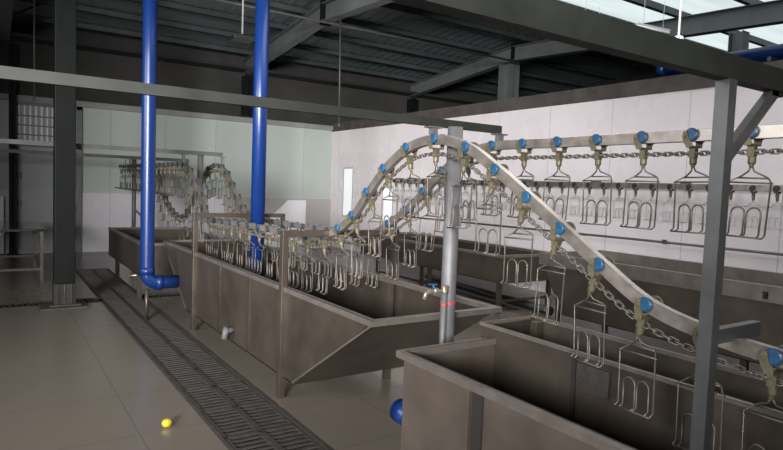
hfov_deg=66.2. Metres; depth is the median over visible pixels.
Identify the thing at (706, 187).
shackle
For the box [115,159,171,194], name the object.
bar
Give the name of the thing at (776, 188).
shackle
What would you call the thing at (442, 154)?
chain
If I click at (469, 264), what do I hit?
tank
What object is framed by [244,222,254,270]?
shackle
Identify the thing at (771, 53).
pipe
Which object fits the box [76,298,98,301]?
drain grate
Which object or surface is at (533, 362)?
trough
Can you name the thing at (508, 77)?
steel column
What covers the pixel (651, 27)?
lamp
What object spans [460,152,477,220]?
shackle
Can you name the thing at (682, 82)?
steel beam
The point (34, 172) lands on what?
door
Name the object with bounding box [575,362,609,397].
grille
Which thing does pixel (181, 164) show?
shackle
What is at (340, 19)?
conduit
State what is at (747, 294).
tank
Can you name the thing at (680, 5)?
rod
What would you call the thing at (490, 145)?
shackle
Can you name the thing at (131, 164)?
shackle
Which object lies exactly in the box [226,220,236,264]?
shackle
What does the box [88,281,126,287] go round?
drain grate
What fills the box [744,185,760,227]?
shackle
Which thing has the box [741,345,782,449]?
shackle
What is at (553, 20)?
gantry
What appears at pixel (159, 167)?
shackle
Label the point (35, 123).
window
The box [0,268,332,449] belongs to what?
trim
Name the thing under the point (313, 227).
shackle
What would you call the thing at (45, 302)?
drain grate
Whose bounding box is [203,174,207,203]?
shackle
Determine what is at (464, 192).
shackle
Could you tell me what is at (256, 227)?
shackle
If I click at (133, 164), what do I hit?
shackle
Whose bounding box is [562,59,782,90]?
wall
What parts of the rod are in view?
rod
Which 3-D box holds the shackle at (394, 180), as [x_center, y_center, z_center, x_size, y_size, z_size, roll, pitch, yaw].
[0.086,-0.765,13.247,0.097,0.504,0.191,0,4,-34]
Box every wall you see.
[0,20,496,253]
[330,86,782,293]
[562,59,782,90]
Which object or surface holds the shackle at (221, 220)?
hanging from the rail at (746, 347)
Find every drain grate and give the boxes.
[10,301,51,306]
[76,269,110,273]
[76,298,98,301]
[80,273,114,277]
[83,277,120,282]
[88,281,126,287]
[92,286,133,293]
[97,292,136,300]
[103,298,144,306]
[109,304,158,314]
[116,312,167,323]
[124,320,178,333]
[133,329,192,344]
[142,293,180,297]
[142,340,206,357]
[154,352,223,372]
[167,366,243,390]
[183,382,266,412]
[202,401,294,437]
[224,424,325,449]
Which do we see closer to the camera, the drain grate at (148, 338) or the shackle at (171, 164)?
the drain grate at (148, 338)
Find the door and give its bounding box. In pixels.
[16,101,81,252]
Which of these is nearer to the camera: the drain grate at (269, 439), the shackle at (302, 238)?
the drain grate at (269, 439)
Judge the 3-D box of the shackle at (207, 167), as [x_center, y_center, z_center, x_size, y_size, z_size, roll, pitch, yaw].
[-2.784,-0.652,9.178,0.097,0.502,0.192,0,4,-34]
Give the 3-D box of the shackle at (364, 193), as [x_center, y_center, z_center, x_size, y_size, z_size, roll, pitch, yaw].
[-0.131,-0.019,4.234,0.097,0.487,0.209,0,4,-34]
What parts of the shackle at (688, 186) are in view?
hook frame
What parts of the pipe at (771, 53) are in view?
support arm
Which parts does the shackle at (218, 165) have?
hook frame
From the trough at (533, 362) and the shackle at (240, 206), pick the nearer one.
the trough at (533, 362)
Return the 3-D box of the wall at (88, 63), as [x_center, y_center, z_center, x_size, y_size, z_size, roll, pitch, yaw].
[-4.727,-2.027,14.228,22.000,5.200,0.280,0,4,-34]
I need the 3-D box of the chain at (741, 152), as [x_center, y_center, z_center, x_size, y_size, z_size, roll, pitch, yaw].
[-1.294,-0.223,6.961,0.026,0.990,12.855,0,4,-34]
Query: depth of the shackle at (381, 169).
4.06 m
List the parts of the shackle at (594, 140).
hook frame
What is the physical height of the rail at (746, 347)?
1.090 m
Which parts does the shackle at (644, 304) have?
hook frame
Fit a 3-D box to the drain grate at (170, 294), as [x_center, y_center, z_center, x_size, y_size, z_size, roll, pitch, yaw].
[-3.233,1.003,8.484,0.496,0.012,0.255,0,4,-34]
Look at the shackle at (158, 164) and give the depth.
9.45 m
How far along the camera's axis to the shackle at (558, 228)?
2.85 m
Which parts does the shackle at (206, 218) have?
hook frame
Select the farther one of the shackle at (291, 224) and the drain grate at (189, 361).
the shackle at (291, 224)
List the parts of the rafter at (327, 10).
ridge plate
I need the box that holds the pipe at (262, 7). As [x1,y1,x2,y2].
[249,0,269,275]
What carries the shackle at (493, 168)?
attached to the rail at (746, 347)
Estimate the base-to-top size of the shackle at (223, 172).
0.493 m
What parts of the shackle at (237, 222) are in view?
hook frame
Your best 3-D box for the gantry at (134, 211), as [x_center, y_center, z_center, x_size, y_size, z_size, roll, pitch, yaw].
[-6.786,-0.292,10.442,6.350,2.060,0.120,0,4,-34]
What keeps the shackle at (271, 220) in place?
hanging from the rail at (746, 347)
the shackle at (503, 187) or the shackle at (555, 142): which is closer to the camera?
the shackle at (555, 142)
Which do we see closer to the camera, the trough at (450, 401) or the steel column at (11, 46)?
the trough at (450, 401)
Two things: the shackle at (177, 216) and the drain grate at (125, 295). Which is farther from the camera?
the shackle at (177, 216)
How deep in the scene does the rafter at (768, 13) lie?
10.82 m
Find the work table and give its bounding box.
[0,221,45,280]
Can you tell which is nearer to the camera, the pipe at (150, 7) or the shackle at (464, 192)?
the pipe at (150, 7)
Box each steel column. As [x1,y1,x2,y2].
[7,43,17,254]
[38,0,88,311]
[238,75,253,117]
[407,98,417,112]
[497,61,519,99]
[727,30,749,51]
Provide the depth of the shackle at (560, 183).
9.38 m
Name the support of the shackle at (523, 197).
attached to the rail at (746, 347)
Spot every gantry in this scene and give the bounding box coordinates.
[0,65,501,342]
[0,138,222,238]
[0,149,188,226]
[391,0,782,449]
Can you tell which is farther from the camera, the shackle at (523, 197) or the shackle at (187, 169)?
the shackle at (187, 169)
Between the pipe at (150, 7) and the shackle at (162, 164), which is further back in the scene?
the shackle at (162, 164)
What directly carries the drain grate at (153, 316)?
in the trim at (227, 445)
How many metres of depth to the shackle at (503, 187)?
10.45 m
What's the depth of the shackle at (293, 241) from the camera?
5.33 m
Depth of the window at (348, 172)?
15.44 m
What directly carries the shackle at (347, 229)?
hanging from the rail at (746, 347)
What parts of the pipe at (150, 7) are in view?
support leg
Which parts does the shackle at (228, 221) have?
hook frame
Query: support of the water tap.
attached to the gantry at (455, 128)
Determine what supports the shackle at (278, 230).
hanging from the rail at (746, 347)
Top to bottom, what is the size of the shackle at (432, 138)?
0.504 m
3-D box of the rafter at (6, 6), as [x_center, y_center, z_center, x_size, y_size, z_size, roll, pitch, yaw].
[-2.361,-3.243,4.353,0.668,1.076,18.324,0,4,-34]
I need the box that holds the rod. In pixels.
[675,0,683,38]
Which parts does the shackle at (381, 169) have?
hook frame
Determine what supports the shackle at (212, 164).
attached to the rail at (746, 347)
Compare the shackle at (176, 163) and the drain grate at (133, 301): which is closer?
the drain grate at (133, 301)
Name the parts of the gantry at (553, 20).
post, arm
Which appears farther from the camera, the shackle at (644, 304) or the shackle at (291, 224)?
the shackle at (291, 224)
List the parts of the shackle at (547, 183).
hook frame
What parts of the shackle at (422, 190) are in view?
hook frame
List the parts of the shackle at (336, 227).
hook frame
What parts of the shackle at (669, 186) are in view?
hook frame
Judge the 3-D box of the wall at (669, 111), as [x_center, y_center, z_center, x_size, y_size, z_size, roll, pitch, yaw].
[3.239,-0.336,9.052,0.120,3.075,17.450,0,4,-34]
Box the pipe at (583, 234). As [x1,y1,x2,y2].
[414,217,782,255]
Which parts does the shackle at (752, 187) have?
hook frame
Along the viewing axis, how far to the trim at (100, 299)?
4.63 m
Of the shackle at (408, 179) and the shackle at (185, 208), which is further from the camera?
the shackle at (408, 179)
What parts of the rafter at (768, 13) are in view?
ridge plate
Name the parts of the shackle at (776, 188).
hook frame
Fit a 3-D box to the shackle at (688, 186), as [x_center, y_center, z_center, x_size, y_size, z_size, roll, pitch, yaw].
[3.812,-0.277,7.688,0.098,0.500,0.190,0,4,-34]
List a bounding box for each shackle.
[130,164,135,190]
[133,164,138,189]
[136,164,140,191]
[155,167,159,193]
[157,163,163,194]
[161,162,168,194]
[161,196,167,220]
[166,162,172,195]
[166,202,171,226]
[169,162,177,195]
[175,162,182,196]
[176,215,181,239]
[179,162,188,197]
[180,214,186,239]
[185,168,193,203]
[185,208,190,236]
[190,179,198,215]
[194,192,202,228]
[199,204,207,242]
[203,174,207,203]
[205,217,213,255]
[206,166,212,198]
[211,163,217,196]
[211,218,220,258]
[217,164,224,198]
[219,219,228,261]
[222,171,230,204]
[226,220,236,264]
[227,182,235,212]
[233,194,240,228]
[234,221,245,267]
[236,205,246,241]
[244,212,249,250]
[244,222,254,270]
[252,224,264,274]
[264,218,269,258]
[264,226,275,278]
[270,219,278,261]
[274,228,287,281]
[288,237,300,287]
[289,222,298,267]
[299,224,307,270]
[299,237,314,292]
[309,225,321,274]
[315,236,330,294]
[322,227,333,277]
[332,229,347,282]
[333,224,348,289]
[346,211,365,278]
[348,236,362,286]
[361,188,381,257]
[364,235,380,287]
[378,164,398,236]
[383,220,399,279]
[393,179,397,201]
[399,142,420,220]
[399,179,404,201]
[400,205,417,267]
[406,179,411,202]
[415,187,436,251]
[424,134,446,216]
[434,166,445,232]
[436,183,441,204]
[447,141,478,228]
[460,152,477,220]
[462,180,467,206]
[472,163,508,255]
[478,180,486,207]
[480,140,501,215]
[498,183,506,209]
[500,191,540,288]
[507,138,533,218]
[530,222,575,325]
[531,181,541,211]
[538,136,570,220]
[544,182,553,209]
[556,182,566,213]
[570,182,579,214]
[570,257,615,367]
[580,134,612,225]
[581,182,593,215]
[598,182,608,216]
[613,183,624,217]
[613,295,663,418]
[620,131,659,229]
[629,183,640,218]
[645,183,658,220]
[662,184,676,221]
[670,128,708,233]
[671,325,725,449]
[680,184,695,222]
[699,185,707,223]
[726,127,772,239]
[727,185,737,225]
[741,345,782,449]
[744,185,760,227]
[766,185,782,229]
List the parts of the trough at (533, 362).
leg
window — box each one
[17,105,76,141]
[342,167,353,216]
[381,187,393,221]
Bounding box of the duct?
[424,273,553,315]
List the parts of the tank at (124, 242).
leg, leg, tank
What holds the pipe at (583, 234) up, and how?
attached to the wall at (669, 111)
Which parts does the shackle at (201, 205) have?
hook frame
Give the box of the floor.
[0,246,782,449]
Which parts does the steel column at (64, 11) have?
plate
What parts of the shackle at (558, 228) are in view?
hook frame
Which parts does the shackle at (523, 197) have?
hook frame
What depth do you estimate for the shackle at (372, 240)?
5.26 m
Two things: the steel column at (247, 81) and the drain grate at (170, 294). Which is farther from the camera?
the steel column at (247, 81)
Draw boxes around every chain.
[122,152,782,386]
[159,148,782,245]
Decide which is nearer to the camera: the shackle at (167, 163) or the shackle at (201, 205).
the shackle at (201, 205)
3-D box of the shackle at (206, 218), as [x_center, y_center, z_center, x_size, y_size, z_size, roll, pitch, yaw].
[-2.264,0.126,7.418,0.097,0.499,0.190,0,4,-34]
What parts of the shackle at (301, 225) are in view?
hook frame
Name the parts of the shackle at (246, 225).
hook frame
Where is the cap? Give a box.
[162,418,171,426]
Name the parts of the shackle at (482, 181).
hook frame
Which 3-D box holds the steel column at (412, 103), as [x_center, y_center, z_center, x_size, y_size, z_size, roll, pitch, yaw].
[0.522,-1.525,17.357,0.330,4.200,0.330,0,4,-34]
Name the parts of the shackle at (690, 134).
hook frame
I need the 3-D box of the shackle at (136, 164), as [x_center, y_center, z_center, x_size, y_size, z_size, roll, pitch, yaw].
[-4.561,-0.855,10.840,0.097,0.503,0.190,0,4,-34]
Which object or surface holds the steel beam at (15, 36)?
attached to the wall at (88, 63)
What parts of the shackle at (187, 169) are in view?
hook frame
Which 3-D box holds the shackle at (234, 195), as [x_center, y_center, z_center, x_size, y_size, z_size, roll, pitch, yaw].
[-2.150,-0.186,8.234,0.097,0.487,0.203,0,4,-34]
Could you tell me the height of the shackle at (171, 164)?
0.501 m
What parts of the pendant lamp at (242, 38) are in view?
rod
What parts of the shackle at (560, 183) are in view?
hook frame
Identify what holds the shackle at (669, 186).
hanging from the rail at (736, 187)
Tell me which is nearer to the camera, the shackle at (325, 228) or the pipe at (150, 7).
the shackle at (325, 228)
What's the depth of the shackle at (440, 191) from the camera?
11.95 m
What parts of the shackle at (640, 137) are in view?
hook frame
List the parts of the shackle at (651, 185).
hook frame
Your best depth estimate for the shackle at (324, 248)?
4.84 m
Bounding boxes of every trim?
[0,93,332,130]
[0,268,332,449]
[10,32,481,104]
[82,110,323,226]
[100,299,291,449]
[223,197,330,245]
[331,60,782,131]
[337,91,782,289]
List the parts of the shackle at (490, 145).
hook frame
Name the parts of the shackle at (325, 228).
hook frame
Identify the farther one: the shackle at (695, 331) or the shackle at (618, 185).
the shackle at (618, 185)
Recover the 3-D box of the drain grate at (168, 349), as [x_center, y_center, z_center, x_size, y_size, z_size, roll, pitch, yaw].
[-2.118,1.211,5.855,0.495,0.012,0.496,0,4,-34]
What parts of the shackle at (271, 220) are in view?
hook frame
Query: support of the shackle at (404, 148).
hanging from the rail at (746, 347)
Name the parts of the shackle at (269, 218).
hook frame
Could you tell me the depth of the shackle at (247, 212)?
7.82 m
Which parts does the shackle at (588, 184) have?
hook frame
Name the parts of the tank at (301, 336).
frame post, leg, frame post, leg, frame post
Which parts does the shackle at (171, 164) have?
hook frame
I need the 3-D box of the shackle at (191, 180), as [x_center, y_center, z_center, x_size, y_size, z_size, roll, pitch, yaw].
[-2.649,-0.367,7.990,0.097,0.489,0.194,0,4,-34]
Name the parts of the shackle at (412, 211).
hook frame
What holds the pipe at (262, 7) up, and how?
hanging from the ceiling
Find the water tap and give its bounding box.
[422,284,447,343]
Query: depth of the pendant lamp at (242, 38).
8.05 m
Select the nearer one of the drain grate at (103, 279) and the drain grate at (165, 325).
the drain grate at (165, 325)
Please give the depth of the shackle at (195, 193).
7.76 m
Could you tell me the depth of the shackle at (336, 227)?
4.62 m
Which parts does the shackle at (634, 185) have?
hook frame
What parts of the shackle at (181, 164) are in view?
hook frame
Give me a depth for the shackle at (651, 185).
8.10 m
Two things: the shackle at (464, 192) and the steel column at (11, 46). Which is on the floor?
the steel column at (11, 46)
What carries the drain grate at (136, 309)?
in the trim at (227, 445)
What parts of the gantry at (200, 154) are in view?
post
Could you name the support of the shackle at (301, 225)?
hanging from the rail at (746, 347)
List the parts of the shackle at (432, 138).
hook frame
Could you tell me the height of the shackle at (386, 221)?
0.497 m
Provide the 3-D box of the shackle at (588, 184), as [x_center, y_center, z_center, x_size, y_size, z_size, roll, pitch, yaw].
[2.951,-0.389,8.973,0.097,0.503,0.192,0,4,-34]
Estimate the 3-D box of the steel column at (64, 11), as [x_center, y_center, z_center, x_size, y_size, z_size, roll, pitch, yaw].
[-3.997,-1.505,7.331,0.530,5.080,0.365,0,4,-34]
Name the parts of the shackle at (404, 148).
hook frame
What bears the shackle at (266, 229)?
hanging from the rail at (746, 347)
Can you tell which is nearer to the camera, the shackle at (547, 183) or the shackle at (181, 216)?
the shackle at (547, 183)
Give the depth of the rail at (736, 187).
8.28 m
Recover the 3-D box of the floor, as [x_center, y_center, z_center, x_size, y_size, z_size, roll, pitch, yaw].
[0.286,1.339,6.768,22.000,0.200,18.700,0,4,-34]
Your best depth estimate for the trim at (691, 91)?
8.93 m
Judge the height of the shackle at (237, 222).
0.502 m
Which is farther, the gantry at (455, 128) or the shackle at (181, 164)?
the shackle at (181, 164)
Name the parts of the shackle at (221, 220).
hook frame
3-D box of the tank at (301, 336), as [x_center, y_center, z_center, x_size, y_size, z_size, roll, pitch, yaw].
[-1.143,0.592,5.907,1.152,1.290,5.094,0,4,-34]
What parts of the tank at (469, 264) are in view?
leg, leg, leg, tank, leg, leg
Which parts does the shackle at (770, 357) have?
hook frame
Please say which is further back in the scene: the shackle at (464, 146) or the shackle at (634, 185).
the shackle at (634, 185)
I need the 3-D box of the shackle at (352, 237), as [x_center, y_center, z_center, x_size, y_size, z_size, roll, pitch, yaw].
[-0.319,0.306,5.505,0.097,0.502,0.191,0,4,-34]
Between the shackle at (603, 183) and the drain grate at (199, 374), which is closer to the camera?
the drain grate at (199, 374)
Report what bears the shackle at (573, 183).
hanging from the rail at (736, 187)
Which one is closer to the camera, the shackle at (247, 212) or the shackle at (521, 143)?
the shackle at (521, 143)
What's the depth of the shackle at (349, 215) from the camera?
4.42 m
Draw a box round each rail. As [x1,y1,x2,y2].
[120,124,782,368]
[392,178,782,191]
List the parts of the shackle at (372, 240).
hook frame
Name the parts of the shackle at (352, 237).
hook frame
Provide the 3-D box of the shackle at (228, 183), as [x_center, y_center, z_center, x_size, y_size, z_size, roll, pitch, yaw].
[-2.265,-0.365,8.404,0.097,0.488,0.195,0,4,-34]
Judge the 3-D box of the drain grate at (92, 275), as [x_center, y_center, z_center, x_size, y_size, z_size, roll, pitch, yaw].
[-4.894,0.845,9.997,0.495,0.012,0.496,0,4,-34]
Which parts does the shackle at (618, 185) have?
hook frame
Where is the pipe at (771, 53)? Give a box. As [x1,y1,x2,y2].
[656,44,782,75]
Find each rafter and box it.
[0,0,40,40]
[243,0,393,74]
[408,0,782,97]
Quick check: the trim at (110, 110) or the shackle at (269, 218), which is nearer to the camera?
the shackle at (269, 218)
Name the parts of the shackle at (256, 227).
hook frame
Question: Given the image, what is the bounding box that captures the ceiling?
[12,0,782,96]
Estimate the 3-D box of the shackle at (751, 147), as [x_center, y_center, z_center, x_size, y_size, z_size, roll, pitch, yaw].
[1.585,-0.193,2.659,0.097,0.503,0.193,0,4,-34]
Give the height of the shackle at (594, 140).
0.503 m
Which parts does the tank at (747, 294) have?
leg, leg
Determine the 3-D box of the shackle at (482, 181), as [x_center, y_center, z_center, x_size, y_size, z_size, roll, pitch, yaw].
[1.665,-0.558,10.892,0.097,0.503,0.192,0,4,-34]
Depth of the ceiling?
12.94 m
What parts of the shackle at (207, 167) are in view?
hook frame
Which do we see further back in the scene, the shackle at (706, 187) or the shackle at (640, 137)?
the shackle at (706, 187)
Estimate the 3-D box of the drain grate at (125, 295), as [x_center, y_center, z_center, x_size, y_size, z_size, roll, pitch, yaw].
[-3.784,0.991,8.341,0.495,0.012,0.496,0,4,-34]
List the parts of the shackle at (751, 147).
hook frame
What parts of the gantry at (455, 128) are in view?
post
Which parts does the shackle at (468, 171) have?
hook frame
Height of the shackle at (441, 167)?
0.491 m
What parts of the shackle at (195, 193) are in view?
hook frame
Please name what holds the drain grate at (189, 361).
in the trim at (227, 445)
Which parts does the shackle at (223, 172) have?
hook frame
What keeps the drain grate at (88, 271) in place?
in the trim at (227, 445)
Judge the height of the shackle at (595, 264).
0.491 m
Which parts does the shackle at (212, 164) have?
hook frame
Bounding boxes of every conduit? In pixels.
[33,0,35,101]
[214,0,522,63]
[338,19,340,126]
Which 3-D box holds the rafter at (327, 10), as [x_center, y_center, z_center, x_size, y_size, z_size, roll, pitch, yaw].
[1.752,-3.262,7.108,0.668,1.076,18.324,0,4,-34]
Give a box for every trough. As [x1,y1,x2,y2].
[390,337,636,449]
[480,315,782,449]
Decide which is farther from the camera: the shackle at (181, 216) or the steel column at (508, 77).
the steel column at (508, 77)
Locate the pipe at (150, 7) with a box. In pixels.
[139,0,178,319]
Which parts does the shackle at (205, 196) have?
hook frame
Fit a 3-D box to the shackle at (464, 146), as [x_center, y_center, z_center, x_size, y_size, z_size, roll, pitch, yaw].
[0.406,-0.225,3.430,0.097,0.498,0.192,0,4,-34]
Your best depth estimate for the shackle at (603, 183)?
8.74 m
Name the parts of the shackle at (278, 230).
hook frame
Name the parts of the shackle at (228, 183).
hook frame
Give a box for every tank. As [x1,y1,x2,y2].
[108,227,223,298]
[163,213,501,398]
[361,232,550,313]
[539,250,782,370]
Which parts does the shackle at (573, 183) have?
hook frame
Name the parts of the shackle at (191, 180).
hook frame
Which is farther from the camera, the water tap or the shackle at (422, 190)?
the shackle at (422, 190)
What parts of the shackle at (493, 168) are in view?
hook frame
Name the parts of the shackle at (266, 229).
hook frame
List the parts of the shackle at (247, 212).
hook frame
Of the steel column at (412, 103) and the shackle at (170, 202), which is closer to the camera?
the shackle at (170, 202)
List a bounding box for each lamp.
[230,0,254,43]
[635,0,670,32]
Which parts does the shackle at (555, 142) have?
hook frame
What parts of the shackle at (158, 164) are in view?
hook frame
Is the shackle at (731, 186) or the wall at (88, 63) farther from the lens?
the wall at (88, 63)
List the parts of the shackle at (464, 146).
hook frame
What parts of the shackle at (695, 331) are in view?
hook frame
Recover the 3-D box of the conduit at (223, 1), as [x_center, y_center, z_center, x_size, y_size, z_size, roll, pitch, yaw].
[-2.453,-3.636,9.925,13.000,0.044,0.044,0,4,-34]
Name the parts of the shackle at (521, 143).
hook frame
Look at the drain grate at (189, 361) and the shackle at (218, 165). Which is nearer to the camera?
the drain grate at (189, 361)
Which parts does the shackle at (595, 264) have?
hook frame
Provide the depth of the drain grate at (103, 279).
9.58 m
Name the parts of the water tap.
spout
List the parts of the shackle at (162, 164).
hook frame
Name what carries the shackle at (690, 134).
attached to the rail at (746, 347)
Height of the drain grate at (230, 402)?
0.012 m
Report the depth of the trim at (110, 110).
13.87 m
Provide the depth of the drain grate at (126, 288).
8.77 m
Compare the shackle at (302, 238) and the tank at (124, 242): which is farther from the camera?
the tank at (124, 242)
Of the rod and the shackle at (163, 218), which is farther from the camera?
the shackle at (163, 218)
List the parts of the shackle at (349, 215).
hook frame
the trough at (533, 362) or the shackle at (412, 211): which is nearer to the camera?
the trough at (533, 362)
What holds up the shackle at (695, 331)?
hanging from the rail at (746, 347)
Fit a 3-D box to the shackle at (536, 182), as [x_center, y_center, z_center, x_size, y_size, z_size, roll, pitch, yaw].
[2.381,-0.463,9.825,0.097,0.504,0.191,0,4,-34]
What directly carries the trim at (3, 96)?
attached to the wall at (88, 63)
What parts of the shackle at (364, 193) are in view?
hook frame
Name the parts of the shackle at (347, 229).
hook frame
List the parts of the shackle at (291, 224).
hook frame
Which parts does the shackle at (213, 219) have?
hook frame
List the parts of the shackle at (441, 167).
hook frame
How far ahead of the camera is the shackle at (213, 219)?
7.15 m
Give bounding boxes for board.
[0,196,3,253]
[246,200,305,246]
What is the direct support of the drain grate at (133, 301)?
in the trim at (227, 445)
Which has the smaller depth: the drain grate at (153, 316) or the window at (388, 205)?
the drain grate at (153, 316)
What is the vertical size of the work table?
0.810 m
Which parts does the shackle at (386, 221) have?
hook frame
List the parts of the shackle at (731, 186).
hook frame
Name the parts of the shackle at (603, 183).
hook frame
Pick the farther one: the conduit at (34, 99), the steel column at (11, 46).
the steel column at (11, 46)
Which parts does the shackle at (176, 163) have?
hook frame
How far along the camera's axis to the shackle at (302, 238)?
5.10 m
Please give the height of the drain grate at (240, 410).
0.012 m
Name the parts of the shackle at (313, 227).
hook frame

